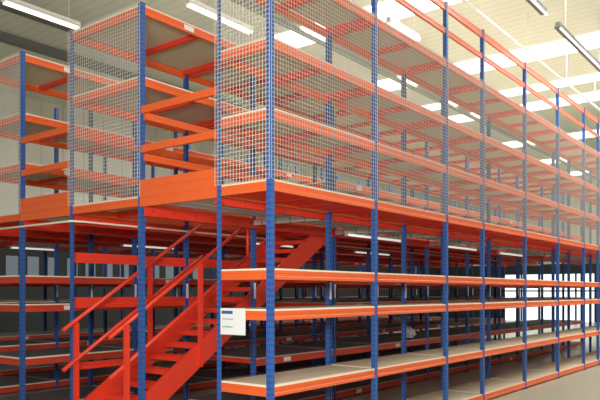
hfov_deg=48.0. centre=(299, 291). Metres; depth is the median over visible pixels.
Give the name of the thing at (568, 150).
shelf
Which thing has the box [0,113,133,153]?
shelf
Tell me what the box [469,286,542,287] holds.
shelf
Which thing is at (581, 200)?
upright post
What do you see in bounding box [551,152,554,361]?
upright post
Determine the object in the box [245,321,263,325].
shelf
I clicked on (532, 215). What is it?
shelf
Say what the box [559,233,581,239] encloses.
shelf
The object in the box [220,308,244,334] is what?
notice sign
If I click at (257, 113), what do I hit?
shelf
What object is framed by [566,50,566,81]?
rod
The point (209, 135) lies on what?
guard rail
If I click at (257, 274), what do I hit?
shelf
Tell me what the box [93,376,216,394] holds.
shelf
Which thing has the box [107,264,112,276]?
window
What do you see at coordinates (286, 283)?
shelf
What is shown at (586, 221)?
shelf
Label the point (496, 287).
shelf
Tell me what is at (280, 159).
upright post
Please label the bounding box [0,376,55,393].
shelf
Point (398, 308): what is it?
shelf
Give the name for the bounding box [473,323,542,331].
shelf
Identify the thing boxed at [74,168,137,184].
guard rail
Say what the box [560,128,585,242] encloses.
mesh panel
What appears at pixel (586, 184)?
shelf
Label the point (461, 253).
deck section
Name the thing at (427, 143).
upright post
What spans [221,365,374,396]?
shelf
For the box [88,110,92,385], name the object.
upright post
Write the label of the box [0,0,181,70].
trim
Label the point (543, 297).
shelf
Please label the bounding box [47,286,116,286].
shelf
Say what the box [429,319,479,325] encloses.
shelf
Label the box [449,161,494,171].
shelf
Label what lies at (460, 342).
shelf
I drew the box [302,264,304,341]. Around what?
upright post
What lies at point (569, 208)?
shelf
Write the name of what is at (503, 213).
upright post
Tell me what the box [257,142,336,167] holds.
guard rail
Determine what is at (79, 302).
beam
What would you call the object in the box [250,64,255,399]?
upright post
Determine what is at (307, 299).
shelf
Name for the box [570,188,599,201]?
shelf
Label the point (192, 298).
beam
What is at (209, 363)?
shelf
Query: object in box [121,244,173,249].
light
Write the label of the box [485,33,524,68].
rail
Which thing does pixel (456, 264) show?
upright post
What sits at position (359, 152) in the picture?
shelf
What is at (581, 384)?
floor
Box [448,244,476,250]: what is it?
light
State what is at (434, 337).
shelf
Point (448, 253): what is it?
upright post
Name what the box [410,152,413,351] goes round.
upright post
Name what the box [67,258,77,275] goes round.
window
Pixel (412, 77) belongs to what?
shelf
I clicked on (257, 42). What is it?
shelf
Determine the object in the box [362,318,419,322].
shelf
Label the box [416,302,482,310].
shelf
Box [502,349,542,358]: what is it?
shelf
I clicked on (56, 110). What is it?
upright post
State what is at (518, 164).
shelf
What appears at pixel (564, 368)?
shelf
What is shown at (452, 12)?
rail
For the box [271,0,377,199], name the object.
mesh panel
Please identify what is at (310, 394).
shelf
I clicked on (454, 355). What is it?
shelf
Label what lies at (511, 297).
shelf
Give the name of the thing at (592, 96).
window
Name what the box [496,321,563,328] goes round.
shelf
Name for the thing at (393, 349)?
shelf
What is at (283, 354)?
shelf
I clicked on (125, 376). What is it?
staircase
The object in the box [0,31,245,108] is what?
trim
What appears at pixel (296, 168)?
upright post
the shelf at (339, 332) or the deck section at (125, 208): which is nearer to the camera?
the deck section at (125, 208)
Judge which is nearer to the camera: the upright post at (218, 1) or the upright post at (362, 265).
the upright post at (218, 1)
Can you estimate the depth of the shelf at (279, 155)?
15.09 m
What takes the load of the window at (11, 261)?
in the wall at (9, 321)
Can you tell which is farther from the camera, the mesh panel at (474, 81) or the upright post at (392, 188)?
the upright post at (392, 188)
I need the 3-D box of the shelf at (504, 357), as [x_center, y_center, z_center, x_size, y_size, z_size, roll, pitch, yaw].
[5.813,2.068,21.454,1.758,0.137,1.426,0,0,38]
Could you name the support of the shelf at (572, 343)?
attached to the upright post at (563, 264)
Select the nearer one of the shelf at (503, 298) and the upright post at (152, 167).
the upright post at (152, 167)
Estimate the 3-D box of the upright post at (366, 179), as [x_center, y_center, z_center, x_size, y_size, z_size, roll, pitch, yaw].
[2.061,-0.993,20.472,0.110,6.326,0.130,0,0,38]
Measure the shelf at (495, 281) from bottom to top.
0.137 m
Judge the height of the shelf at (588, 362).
0.137 m
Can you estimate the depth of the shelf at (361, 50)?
11.28 m
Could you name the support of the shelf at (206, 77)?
attached to the upright post at (252, 230)
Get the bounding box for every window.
[6,255,17,275]
[27,256,38,275]
[47,257,53,275]
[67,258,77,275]
[85,263,94,276]
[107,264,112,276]
[120,264,128,276]
[155,266,158,277]
[165,266,173,277]
[193,268,197,278]
[275,0,461,47]
[378,31,599,90]
[422,73,599,109]
[449,91,599,122]
[504,129,599,146]
[505,273,595,321]
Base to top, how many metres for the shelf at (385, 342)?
0.137 m
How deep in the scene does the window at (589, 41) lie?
22.13 m
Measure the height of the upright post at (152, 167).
6.326 m
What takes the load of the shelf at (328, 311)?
attached to the upright post at (270, 183)
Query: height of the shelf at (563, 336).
0.137 m
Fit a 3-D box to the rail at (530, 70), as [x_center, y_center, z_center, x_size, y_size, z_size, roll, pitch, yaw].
[5.775,-5.060,16.078,0.045,0.130,2.296,0,0,38]
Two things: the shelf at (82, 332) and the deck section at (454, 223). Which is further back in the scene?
the shelf at (82, 332)
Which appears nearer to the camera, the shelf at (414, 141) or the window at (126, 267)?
the shelf at (414, 141)
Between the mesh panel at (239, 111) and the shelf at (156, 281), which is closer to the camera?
the mesh panel at (239, 111)
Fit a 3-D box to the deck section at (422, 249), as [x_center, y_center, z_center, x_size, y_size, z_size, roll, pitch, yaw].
[4.635,-1.305,19.944,1.755,0.140,2.256,0,0,38]
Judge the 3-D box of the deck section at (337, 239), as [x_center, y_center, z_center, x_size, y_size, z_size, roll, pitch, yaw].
[1.735,-1.305,16.220,1.755,0.140,2.296,0,0,38]
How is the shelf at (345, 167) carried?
attached to the upright post at (378, 124)
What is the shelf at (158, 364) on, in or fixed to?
attached to the upright post at (189, 144)
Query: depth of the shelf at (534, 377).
16.14 m
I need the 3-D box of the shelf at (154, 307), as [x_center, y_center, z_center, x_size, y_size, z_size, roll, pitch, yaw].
[-3.170,0.279,14.951,1.535,0.137,2.326,0,0,38]
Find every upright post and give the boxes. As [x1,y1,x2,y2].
[19,51,24,399]
[43,251,46,330]
[54,108,59,387]
[70,30,73,399]
[74,251,76,318]
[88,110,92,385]
[93,263,93,328]
[103,157,106,359]
[121,251,123,358]
[132,113,136,394]
[138,2,144,399]
[151,166,154,331]
[174,132,177,363]
[180,255,182,352]
[183,75,188,399]
[189,144,190,337]
[211,254,213,327]
[217,0,220,399]
[221,143,224,368]
[246,154,248,363]
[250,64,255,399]
[264,154,265,373]
[266,0,274,399]
[279,158,282,343]
[295,165,297,341]
[298,288,299,341]
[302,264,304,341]
[312,119,316,366]
[320,168,323,365]
[326,34,331,399]
[332,107,335,399]
[336,175,337,337]
[358,181,360,335]
[362,265,363,335]
[366,179,366,357]
[367,138,369,358]
[371,0,377,399]
[378,124,378,390]
[389,185,390,332]
[391,188,392,332]
[401,73,405,399]
[406,189,406,352]
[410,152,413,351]
[415,266,416,330]
[420,193,421,329]
[425,141,428,379]
[441,97,442,389]
[443,1,447,399]
[448,253,448,346]
[455,201,457,345]
[465,156,468,370]
[471,205,472,325]
[480,29,484,399]
[487,118,490,377]
[494,181,495,339]
[498,169,500,363]
[503,213,504,338]
[516,176,518,359]
[519,189,519,335]
[522,62,527,388]
[538,196,539,333]
[540,185,543,354]
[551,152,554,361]
[556,87,558,377]
[562,193,564,349]
[567,159,569,357]
[580,200,581,345]
[582,107,585,369]
[589,171,591,351]
[596,118,598,364]
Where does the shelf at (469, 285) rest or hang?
attached to the upright post at (466, 253)
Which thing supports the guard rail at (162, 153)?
attached to the upright post at (71, 32)
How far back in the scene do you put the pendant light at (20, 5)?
15.61 m
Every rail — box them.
[21,125,69,143]
[21,160,69,175]
[74,132,182,160]
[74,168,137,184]
[141,87,216,113]
[141,130,216,152]
[144,113,256,147]
[144,154,256,180]
[189,156,265,177]
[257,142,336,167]
[394,0,445,33]
[430,0,445,10]
[448,5,482,37]
[448,30,482,58]
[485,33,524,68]
[485,56,524,87]
[527,65,557,93]
[527,85,557,109]
[559,90,583,112]
[559,107,583,127]
[585,109,597,123]
[585,125,597,137]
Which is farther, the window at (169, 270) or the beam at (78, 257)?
the window at (169, 270)
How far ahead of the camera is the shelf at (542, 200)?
16.36 m
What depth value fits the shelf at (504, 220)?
20.95 m
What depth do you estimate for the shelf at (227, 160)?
16.07 m
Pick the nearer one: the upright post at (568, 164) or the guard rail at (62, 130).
the guard rail at (62, 130)
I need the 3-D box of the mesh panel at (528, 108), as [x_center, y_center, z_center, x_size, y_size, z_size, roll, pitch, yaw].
[5.817,-2.750,16.045,0.008,2.764,2.368,0,0,38]
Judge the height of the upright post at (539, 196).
6.326 m
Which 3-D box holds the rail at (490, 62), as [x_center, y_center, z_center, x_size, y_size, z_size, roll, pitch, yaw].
[4.319,-4.630,14.208,0.045,0.090,2.296,0,0,38]
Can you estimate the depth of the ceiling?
20.66 m
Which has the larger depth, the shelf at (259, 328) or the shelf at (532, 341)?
the shelf at (259, 328)
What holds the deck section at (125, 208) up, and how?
attached to the upright post at (141, 219)
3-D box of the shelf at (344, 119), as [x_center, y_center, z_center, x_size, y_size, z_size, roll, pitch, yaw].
[1.735,-4.061,16.220,1.755,0.137,2.296,0,0,38]
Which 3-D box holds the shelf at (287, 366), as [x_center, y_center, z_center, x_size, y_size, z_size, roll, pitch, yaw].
[-0.703,2.068,18.119,1.535,0.137,2.296,0,0,38]
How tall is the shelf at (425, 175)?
0.137 m
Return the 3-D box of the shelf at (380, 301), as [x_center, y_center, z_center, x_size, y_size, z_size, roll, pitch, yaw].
[1.735,0.279,16.220,1.755,0.137,2.296,0,0,38]
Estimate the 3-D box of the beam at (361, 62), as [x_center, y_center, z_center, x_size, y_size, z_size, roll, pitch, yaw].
[5.216,-7.745,26.672,0.260,0.090,54.000,0,0,38]
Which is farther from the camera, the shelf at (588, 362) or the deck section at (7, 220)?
the shelf at (588, 362)
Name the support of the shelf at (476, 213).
attached to the upright post at (466, 253)
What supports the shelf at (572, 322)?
attached to the upright post at (563, 264)
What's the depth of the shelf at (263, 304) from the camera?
15.68 m
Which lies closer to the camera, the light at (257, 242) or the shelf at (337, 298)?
the light at (257, 242)
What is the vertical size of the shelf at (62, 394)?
0.137 m
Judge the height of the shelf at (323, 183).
0.137 m
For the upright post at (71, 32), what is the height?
6.326 m
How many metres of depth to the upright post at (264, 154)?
16.69 m
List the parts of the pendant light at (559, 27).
suspension rod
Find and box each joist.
[0,229,172,246]
[0,236,137,248]
[23,221,216,243]
[69,216,265,241]
[143,206,336,237]
[145,248,440,267]
[178,242,470,267]
[214,198,400,230]
[225,241,505,266]
[286,237,536,265]
[336,234,581,264]
[400,227,599,259]
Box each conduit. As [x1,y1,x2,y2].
[0,220,538,264]
[461,0,599,110]
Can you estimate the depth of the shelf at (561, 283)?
17.96 m
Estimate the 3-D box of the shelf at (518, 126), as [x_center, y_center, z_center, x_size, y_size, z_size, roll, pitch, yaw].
[5.444,-4.061,16.336,0.905,0.137,2.296,0,0,38]
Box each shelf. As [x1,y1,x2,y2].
[0,54,118,102]
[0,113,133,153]
[0,162,133,193]
[0,275,133,284]
[0,284,50,285]
[0,285,69,286]
[0,299,69,300]
[0,301,55,302]
[0,302,133,311]
[0,331,69,340]
[0,340,55,351]
[0,345,133,365]
[0,362,69,375]
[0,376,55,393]
[0,386,133,399]
[25,285,137,285]
[25,335,137,347]
[25,367,117,385]
[43,300,69,301]
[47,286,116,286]
[49,329,121,335]
[66,358,118,362]
[73,5,238,78]
[73,77,251,133]
[93,138,216,169]
[93,185,137,197]
[93,278,216,285]
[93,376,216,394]
[94,326,165,332]
[97,339,197,352]
[111,362,173,375]
[117,332,182,340]
[153,305,216,308]
[155,286,246,286]
[155,324,215,328]
[156,328,246,337]
[159,360,243,368]
[178,157,265,178]
[178,281,260,285]
[181,336,265,347]
[189,60,318,105]
[189,124,309,153]
[189,390,333,399]
[192,369,264,380]
[208,345,333,365]
[221,37,374,103]
[221,108,374,157]
[221,268,374,281]
[221,304,265,306]
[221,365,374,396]
[225,169,321,183]
[225,344,263,347]
[225,362,321,372]
[232,331,321,342]
[245,305,374,320]
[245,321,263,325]
[245,325,295,333]
[254,0,374,37]
[256,320,298,323]
[275,92,347,120]
[275,145,325,164]
[275,299,321,301]
[275,301,370,306]
[275,323,336,329]
[275,341,370,355]
[283,286,366,286]
[283,328,366,337]
[284,282,370,284]
[292,356,366,364]
[294,318,325,322]
[303,180,370,195]
[307,299,366,300]
[308,321,359,326]
[313,382,370,398]
[317,113,400,138]
[317,161,386,178]
[317,283,426,285]
[317,336,426,349]
[332,273,445,283]
[332,354,445,376]
[333,18,444,76]
[333,86,444,131]
[333,143,444,177]
[335,303,445,314]
[336,325,400,333]
[337,298,400,299]
[338,317,362,320]
[338,320,391,325]
[338,351,400,357]
[339,297,391,297]
[340,300,426,303]
[352,315,388,318]
[355,372,426,388]
[359,190,426,206]
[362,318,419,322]
[370,133,440,153]
[370,175,424,189]
[370,284,467,286]
[370,332,467,343]
[379,324,424,329]
[379,348,424,352]
[391,287,456,287]
[391,321,456,327]
[393,316,440,320]
[397,299,467,302]
[400,344,455,349]
[406,62,480,96]
[406,119,480,146]
[406,167,480,188]
[406,276,482,284]
[406,348,482,363]
[406,390,482,399]
[408,364,467,377]
[410,201,466,214]
[414,149,475,163]
[414,186,464,196]
[414,285,499,286]
[414,297,453,298]
[415,328,499,337]
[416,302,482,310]
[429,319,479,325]
[430,340,479,344]
[448,277,524,284]
[448,299,499,301]
[448,341,524,356]
[448,378,524,399]
[449,84,524,119]
[449,136,524,163]
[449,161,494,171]
[449,179,524,200]
[449,196,479,202]
[449,286,517,286]
[449,358,499,369]
[452,326,517,333]
[453,211,499,221]
[454,298,517,300]
[458,318,504,322]
[461,337,503,340]
[463,301,524,309]
[469,168,520,181]
[469,201,509,209]
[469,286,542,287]
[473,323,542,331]
[485,218,517,225]
[485,354,517,362]
[491,279,557,285]
[491,369,557,386]
[492,336,557,348]
[494,109,557,137]
[494,155,557,177]
[494,193,557,210]
[496,178,540,188]
[496,208,531,215]
[496,287,563,287]
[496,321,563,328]
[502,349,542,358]
[503,298,542,299]
[504,222,542,230]
[508,300,557,306]
[511,297,563,299]
[520,186,561,195]
[520,214,549,220]
[527,129,583,152]
[527,170,583,188]
[527,203,583,218]
[527,281,584,286]
[527,319,581,325]
[527,332,584,342]
[527,362,584,376]
[528,345,563,352]
[529,228,563,235]
[543,297,581,298]
[545,299,584,305]
[549,341,581,348]
[555,282,598,286]
[555,329,598,337]
[555,358,598,367]
[559,145,598,160]
[559,182,598,194]
[559,212,598,222]
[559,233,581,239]
[570,155,599,170]
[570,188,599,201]
[570,217,599,227]
[570,326,599,334]
[570,352,599,363]
[580,299,598,303]
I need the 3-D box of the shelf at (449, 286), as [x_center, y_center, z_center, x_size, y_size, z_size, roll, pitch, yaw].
[5.811,-0.222,21.455,1.755,0.137,1.426,0,0,38]
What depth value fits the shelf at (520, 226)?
22.76 m
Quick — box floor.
[0,318,599,399]
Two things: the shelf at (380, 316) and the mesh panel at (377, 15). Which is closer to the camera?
the mesh panel at (377, 15)
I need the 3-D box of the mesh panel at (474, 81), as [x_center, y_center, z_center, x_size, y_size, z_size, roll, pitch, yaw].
[3.133,-2.750,12.597,0.008,2.764,1.628,0,0,38]
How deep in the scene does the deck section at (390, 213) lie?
11.11 m
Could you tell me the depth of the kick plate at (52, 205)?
11.10 m
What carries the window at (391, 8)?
attached to the ceiling
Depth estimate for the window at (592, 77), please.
25.46 m
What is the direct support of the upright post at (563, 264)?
on the floor
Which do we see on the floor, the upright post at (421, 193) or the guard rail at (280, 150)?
the upright post at (421, 193)
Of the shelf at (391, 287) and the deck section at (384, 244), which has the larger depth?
the shelf at (391, 287)
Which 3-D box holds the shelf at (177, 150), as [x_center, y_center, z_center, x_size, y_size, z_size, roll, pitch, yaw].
[-3.169,-3.031,14.950,1.538,0.137,2.326,0,0,38]
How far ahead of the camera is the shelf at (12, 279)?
12.34 m
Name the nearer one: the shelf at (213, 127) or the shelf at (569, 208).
the shelf at (213, 127)
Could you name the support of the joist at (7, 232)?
attached to the upright post at (175, 133)
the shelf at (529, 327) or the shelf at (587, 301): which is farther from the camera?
the shelf at (529, 327)
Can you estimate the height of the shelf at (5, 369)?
0.137 m
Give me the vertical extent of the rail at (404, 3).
0.090 m
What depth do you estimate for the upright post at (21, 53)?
11.63 m
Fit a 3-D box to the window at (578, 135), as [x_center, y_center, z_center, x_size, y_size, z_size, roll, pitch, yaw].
[18.067,-7.814,30.479,22.100,0.028,1.400,0,0,38]
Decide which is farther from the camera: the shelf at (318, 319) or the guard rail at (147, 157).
the shelf at (318, 319)
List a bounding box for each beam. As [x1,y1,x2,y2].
[74,252,184,266]
[74,297,184,307]
[79,353,184,369]
[189,258,265,268]
[189,296,265,304]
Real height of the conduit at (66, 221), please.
0.034 m
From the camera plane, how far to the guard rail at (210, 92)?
9.13 m
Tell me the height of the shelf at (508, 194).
0.137 m
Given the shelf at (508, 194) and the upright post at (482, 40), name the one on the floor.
the upright post at (482, 40)
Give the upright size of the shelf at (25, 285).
0.137 m
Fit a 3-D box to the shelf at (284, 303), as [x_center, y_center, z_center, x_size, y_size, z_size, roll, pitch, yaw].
[0.507,0.279,14.641,1.758,0.137,1.556,0,0,38]
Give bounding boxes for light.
[0,0,80,29]
[9,245,53,250]
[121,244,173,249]
[185,0,253,33]
[249,240,293,247]
[345,231,400,241]
[353,250,389,255]
[386,16,420,40]
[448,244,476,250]
[498,249,522,256]
[526,0,547,15]
[554,0,599,71]
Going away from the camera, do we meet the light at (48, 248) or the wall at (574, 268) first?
the light at (48, 248)
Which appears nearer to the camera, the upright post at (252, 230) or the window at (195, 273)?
the upright post at (252, 230)
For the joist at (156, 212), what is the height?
0.140 m
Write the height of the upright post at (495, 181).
6.326 m
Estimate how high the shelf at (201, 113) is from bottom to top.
0.137 m
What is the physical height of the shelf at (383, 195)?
0.137 m
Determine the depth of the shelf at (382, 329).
21.64 m
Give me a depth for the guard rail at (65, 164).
11.14 m
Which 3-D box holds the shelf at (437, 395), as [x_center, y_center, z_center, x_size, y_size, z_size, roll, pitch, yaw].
[2.759,2.068,12.888,0.905,0.137,1.556,0,0,38]
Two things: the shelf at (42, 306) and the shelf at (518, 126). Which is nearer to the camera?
the shelf at (42, 306)
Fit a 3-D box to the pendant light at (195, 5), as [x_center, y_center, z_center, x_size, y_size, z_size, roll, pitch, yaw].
[-1.850,-7.103,15.856,0.170,1.454,2.150,0,0,38]
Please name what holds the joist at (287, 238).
attached to the upright post
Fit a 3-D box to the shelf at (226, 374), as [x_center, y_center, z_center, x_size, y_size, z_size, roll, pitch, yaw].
[-1.931,2.068,16.539,1.538,0.137,1.556,0,0,38]
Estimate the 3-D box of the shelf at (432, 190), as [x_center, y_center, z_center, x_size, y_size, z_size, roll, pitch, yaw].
[4.636,-3.031,19.943,1.758,0.137,2.256,0,0,38]
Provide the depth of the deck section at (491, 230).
14.30 m
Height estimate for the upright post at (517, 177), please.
6.326 m
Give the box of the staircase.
[61,223,325,399]
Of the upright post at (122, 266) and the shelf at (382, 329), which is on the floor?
the upright post at (122, 266)
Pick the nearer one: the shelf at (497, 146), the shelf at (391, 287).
the shelf at (497, 146)
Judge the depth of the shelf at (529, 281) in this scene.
16.11 m
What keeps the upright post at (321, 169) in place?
on the floor
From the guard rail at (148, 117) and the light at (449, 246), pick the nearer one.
the guard rail at (148, 117)
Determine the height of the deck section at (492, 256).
0.140 m
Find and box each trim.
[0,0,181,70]
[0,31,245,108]
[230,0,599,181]
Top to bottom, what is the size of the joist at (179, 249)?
0.140 m
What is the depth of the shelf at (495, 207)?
23.34 m
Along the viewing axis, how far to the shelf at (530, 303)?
16.17 m
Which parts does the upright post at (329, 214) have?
splice plate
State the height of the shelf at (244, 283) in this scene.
0.137 m
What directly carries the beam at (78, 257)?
attached to the upright post at (186, 79)
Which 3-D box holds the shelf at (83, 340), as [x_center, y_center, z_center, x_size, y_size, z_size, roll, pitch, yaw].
[-5.366,1.208,16.661,1.568,0.137,2.326,0,0,38]
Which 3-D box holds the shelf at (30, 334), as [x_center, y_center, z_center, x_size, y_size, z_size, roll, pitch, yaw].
[-7.654,1.208,18.442,1.568,0.137,2.326,0,0,38]
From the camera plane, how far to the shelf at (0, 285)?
19.13 m
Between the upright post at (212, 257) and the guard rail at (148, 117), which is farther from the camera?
the upright post at (212, 257)
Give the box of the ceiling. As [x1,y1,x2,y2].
[0,0,599,197]
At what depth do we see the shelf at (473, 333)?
19.78 m
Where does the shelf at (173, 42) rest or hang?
attached to the upright post at (141, 219)
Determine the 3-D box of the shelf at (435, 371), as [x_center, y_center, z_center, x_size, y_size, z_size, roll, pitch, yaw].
[3.192,2.068,18.089,1.758,0.137,2.296,0,0,38]
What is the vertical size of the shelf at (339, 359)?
0.137 m
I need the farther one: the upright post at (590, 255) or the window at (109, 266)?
the window at (109, 266)
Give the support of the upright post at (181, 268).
on the floor
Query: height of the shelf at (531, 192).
0.137 m
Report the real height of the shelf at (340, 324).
0.137 m
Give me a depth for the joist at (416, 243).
16.90 m
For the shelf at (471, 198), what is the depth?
22.06 m
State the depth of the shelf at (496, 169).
23.32 m
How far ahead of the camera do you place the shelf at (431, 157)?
20.31 m
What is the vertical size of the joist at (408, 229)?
0.085 m
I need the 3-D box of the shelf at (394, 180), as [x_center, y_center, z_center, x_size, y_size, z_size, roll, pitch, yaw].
[3.191,-3.031,18.090,1.755,0.137,2.296,0,0,38]
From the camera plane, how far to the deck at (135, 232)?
14.17 m
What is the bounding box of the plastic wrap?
[406,326,415,337]
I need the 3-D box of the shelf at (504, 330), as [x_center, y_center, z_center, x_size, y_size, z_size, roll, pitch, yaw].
[5.811,1.208,21.455,1.755,0.137,1.426,0,0,38]
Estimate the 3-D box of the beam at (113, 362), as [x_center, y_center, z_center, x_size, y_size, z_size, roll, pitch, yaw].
[-2.873,1.190,11.678,0.050,0.110,2.326,0,0,38]
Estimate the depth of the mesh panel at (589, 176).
19.12 m
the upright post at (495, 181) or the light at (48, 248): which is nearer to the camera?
the light at (48, 248)
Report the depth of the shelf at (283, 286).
19.95 m
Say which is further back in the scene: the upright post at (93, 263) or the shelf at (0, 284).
the upright post at (93, 263)
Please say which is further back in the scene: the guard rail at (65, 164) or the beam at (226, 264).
the beam at (226, 264)
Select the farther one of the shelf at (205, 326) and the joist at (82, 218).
the shelf at (205, 326)
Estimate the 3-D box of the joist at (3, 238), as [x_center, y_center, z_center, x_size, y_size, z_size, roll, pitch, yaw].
[-5.458,-1.155,15.186,0.070,0.140,4.800,0,0,38]
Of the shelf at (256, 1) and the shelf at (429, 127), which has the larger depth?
the shelf at (429, 127)
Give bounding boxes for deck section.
[0,213,126,233]
[0,244,69,247]
[59,248,121,251]
[73,196,252,225]
[93,250,173,255]
[155,254,225,257]
[189,217,333,233]
[221,179,374,212]
[286,227,370,238]
[332,201,445,224]
[336,233,426,244]
[370,240,466,248]
[406,215,482,231]
[414,245,499,252]
[448,223,524,238]
[450,249,511,254]
[470,254,504,257]
[491,231,557,243]
[497,255,548,259]
[520,260,549,262]
[527,238,584,248]
[555,243,598,250]
[570,246,599,254]
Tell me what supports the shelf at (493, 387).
attached to the upright post at (482, 40)
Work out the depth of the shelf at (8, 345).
14.91 m
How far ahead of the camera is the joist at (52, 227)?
12.97 m
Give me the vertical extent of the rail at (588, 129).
0.090 m
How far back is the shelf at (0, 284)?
14.83 m
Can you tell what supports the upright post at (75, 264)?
on the floor
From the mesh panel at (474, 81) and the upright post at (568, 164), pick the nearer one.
the mesh panel at (474, 81)
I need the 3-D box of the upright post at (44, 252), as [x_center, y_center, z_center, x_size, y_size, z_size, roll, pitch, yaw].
[-7.510,0.477,19.851,0.110,3.386,0.130,0,0,38]
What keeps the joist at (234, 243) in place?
attached to the upright post at (264, 154)
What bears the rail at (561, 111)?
attached to the upright post at (557, 95)
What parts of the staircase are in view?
newel post, newel post, rail, handrail, newel post, handrail, rail, newel post, rail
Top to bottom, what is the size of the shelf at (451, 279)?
0.137 m
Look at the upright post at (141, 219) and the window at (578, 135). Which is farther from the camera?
the window at (578, 135)
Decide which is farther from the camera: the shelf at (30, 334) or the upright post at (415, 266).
the upright post at (415, 266)
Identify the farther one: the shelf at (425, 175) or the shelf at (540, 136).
the shelf at (540, 136)
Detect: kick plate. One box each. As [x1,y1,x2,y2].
[20,192,69,220]
[140,168,216,206]
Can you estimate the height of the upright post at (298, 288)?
3.386 m
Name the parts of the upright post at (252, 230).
splice plate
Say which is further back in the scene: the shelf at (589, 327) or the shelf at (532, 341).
the shelf at (589, 327)
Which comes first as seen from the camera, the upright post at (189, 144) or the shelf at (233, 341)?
the shelf at (233, 341)
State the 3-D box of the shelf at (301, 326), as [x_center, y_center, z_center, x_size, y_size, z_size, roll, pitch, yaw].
[0.001,1.208,23.553,1.568,0.137,2.256,0,0,38]
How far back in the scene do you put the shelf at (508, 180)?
25.28 m
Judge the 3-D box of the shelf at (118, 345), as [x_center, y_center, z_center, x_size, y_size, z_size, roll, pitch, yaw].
[-3.169,1.208,14.950,1.538,0.137,2.326,0,0,38]
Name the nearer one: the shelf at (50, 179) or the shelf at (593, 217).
the shelf at (50, 179)
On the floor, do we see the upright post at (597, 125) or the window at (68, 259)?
the upright post at (597, 125)
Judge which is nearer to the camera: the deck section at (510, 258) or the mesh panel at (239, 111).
the mesh panel at (239, 111)
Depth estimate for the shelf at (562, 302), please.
18.05 m
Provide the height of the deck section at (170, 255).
0.140 m
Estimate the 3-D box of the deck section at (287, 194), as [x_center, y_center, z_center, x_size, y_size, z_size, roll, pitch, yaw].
[0.025,-1.305,9.377,0.905,0.140,2.396,0,0,38]
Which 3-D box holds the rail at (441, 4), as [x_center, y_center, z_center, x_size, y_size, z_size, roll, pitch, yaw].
[1.852,-5.060,11.040,0.045,0.130,2.326,0,0,38]
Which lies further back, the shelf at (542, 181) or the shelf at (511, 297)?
the shelf at (511, 297)
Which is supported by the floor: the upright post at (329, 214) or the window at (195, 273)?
the upright post at (329, 214)
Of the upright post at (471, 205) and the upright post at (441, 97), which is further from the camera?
the upright post at (471, 205)
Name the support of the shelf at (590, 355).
on the floor
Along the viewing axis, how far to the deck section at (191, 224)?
13.11 m
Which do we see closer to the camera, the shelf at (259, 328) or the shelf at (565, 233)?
the shelf at (259, 328)
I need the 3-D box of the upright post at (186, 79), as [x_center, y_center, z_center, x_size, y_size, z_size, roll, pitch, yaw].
[-2.136,-0.993,12.625,0.110,6.326,0.130,0,0,38]
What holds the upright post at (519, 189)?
on the floor
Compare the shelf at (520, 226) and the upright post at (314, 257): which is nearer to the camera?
the upright post at (314, 257)
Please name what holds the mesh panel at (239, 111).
attached to the upright post at (270, 183)
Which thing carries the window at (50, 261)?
in the wall at (9, 321)
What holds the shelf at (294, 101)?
attached to the upright post at (333, 238)
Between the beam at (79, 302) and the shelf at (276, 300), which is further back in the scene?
the shelf at (276, 300)
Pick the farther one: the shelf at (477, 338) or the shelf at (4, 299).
the shelf at (477, 338)
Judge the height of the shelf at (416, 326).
0.137 m
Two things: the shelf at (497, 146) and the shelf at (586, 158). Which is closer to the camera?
the shelf at (497, 146)
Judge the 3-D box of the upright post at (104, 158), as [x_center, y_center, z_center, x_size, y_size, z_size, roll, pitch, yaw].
[-5.222,-0.993,18.069,0.110,6.326,0.130,0,0,38]
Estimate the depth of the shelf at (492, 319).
28.50 m
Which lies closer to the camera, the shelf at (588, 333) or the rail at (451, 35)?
the rail at (451, 35)
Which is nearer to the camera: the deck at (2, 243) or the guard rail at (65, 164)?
the guard rail at (65, 164)
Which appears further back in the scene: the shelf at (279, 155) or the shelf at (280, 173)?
the shelf at (280, 173)
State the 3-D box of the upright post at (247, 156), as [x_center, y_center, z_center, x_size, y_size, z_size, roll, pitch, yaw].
[-1.581,-0.993,20.304,0.110,6.326,0.130,0,0,38]
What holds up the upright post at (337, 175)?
on the floor
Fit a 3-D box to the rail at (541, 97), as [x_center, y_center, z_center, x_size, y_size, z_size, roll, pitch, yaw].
[5.775,-4.630,16.078,0.045,0.090,2.296,0,0,38]
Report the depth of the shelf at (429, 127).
12.97 m
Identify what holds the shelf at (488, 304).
attached to the upright post at (482, 40)
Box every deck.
[0,240,409,268]
[18,229,460,266]
[39,215,527,265]
[165,197,599,263]
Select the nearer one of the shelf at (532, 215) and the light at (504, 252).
the light at (504, 252)
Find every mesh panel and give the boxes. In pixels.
[0,51,19,214]
[68,2,139,205]
[215,0,269,185]
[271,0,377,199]
[377,15,448,214]
[448,59,484,221]
[485,82,526,230]
[527,108,559,237]
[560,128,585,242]
[586,144,599,245]
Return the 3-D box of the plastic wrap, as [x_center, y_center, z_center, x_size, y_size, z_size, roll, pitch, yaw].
[2.624,0.968,16.264,0.335,0.288,0.351,0,0,38]
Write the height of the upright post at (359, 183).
6.326 m
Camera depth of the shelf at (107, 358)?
19.68 m
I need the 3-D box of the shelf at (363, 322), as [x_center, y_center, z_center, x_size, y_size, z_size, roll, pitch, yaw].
[2.375,1.208,26.602,1.568,0.137,2.326,0,0,38]
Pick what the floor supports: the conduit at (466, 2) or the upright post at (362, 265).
the upright post at (362, 265)
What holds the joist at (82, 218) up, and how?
attached to the upright post at (71, 32)
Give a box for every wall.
[0,91,438,332]
[439,183,599,321]
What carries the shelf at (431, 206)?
attached to the upright post at (427, 143)
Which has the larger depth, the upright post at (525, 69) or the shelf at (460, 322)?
the shelf at (460, 322)
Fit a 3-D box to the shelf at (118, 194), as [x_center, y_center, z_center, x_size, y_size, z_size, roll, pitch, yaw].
[-3.170,-2.176,14.951,1.535,0.137,2.326,0,0,38]

